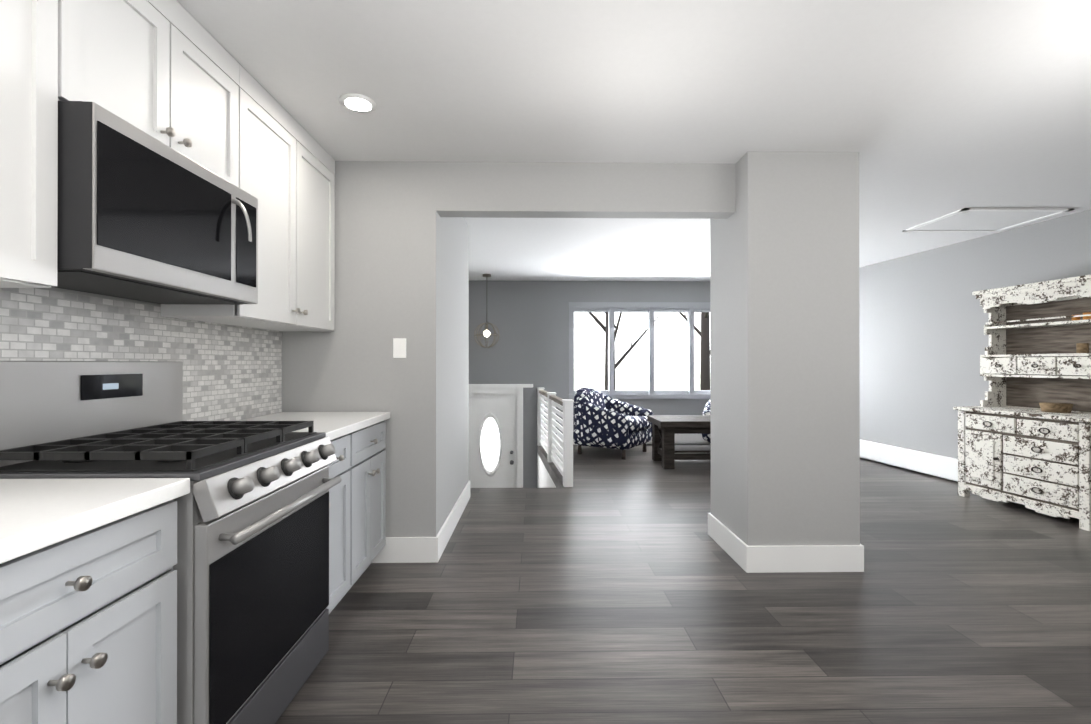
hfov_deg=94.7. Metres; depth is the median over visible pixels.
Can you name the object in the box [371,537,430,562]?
baseboard
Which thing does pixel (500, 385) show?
trim
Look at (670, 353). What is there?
backdrop
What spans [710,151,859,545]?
wall
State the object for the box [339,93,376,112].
recessed light
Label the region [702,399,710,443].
armchair
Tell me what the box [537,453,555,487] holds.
wall
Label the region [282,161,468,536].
wall
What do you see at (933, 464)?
baseboard
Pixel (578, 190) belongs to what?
wall
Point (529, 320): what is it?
wall
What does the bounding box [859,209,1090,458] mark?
wall
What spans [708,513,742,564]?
baseboard
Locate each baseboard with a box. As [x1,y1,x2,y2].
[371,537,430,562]
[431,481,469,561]
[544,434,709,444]
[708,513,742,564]
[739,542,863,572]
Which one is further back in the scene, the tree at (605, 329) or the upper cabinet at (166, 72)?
the tree at (605, 329)
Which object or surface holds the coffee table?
on the floor
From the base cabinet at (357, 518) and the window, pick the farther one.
the window
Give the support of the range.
on the floor
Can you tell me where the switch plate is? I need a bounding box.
[393,338,405,357]
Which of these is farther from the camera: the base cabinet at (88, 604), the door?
the door
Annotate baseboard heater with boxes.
[646,434,708,443]
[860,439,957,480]
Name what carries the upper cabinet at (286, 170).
attached to the wall at (97, 295)
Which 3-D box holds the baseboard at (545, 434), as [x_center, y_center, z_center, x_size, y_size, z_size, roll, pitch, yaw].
[1.927,1.153,7.513,3.900,0.150,0.015,0,0,-1]
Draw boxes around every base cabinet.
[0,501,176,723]
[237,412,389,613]
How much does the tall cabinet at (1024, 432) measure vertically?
1.870 m
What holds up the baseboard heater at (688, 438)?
attached to the wall at (529, 320)
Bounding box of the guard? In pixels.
[537,387,573,486]
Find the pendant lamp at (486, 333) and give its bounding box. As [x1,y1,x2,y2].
[474,274,498,347]
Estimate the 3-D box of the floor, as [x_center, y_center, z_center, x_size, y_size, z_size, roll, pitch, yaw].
[1.678,1.276,3.065,6.950,0.120,9.300,0,0,-1]
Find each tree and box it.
[588,312,661,389]
[679,312,709,389]
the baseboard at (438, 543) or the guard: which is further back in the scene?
the guard
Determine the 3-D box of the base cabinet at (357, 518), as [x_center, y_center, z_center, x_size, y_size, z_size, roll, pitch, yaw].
[-1.251,0.757,2.549,0.664,0.915,0.974,0,0,-1]
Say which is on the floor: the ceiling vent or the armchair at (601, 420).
the armchair at (601, 420)
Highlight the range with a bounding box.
[0,361,341,723]
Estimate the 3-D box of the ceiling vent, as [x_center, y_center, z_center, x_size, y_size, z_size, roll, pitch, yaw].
[2.139,-1.207,6.830,0.340,0.014,0.160,0,0,-1]
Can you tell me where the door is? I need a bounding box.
[469,388,522,487]
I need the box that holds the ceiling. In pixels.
[176,0,1090,280]
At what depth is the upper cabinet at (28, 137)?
1.20 m
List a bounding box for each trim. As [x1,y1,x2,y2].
[469,384,532,387]
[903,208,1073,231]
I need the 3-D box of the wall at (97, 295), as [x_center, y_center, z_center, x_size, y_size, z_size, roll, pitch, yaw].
[-1.672,0.731,3.009,0.150,3.910,9.300,0,0,-1]
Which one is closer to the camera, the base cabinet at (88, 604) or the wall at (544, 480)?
the base cabinet at (88, 604)
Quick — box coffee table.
[648,415,710,468]
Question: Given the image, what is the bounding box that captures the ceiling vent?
[689,272,709,274]
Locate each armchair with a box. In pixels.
[573,387,652,459]
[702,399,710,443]
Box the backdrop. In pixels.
[574,312,710,389]
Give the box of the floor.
[275,444,1090,723]
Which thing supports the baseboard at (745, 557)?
attached to the wall at (784, 355)
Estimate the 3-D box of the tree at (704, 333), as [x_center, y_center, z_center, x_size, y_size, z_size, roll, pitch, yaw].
[4.021,-1.845,13.368,4.601,9.118,5.448,0,0,-1]
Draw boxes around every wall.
[40,287,278,420]
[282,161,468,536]
[436,162,735,218]
[469,280,709,487]
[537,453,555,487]
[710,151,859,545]
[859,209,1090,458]
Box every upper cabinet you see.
[0,0,57,287]
[58,0,238,186]
[161,64,334,331]
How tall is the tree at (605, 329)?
7.600 m
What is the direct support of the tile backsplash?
attached to the wall at (97, 295)
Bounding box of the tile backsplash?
[0,288,281,420]
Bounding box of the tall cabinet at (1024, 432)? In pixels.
[953,275,1090,530]
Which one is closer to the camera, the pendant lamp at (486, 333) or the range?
the range
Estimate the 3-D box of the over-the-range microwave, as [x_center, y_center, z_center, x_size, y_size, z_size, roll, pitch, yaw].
[-1.334,-0.452,1.672,0.467,0.436,0.768,0,0,-1]
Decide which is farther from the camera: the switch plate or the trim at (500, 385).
the trim at (500, 385)
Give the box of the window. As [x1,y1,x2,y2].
[569,302,710,398]
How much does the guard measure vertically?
0.850 m
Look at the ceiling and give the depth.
2.31 m
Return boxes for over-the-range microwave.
[51,101,257,304]

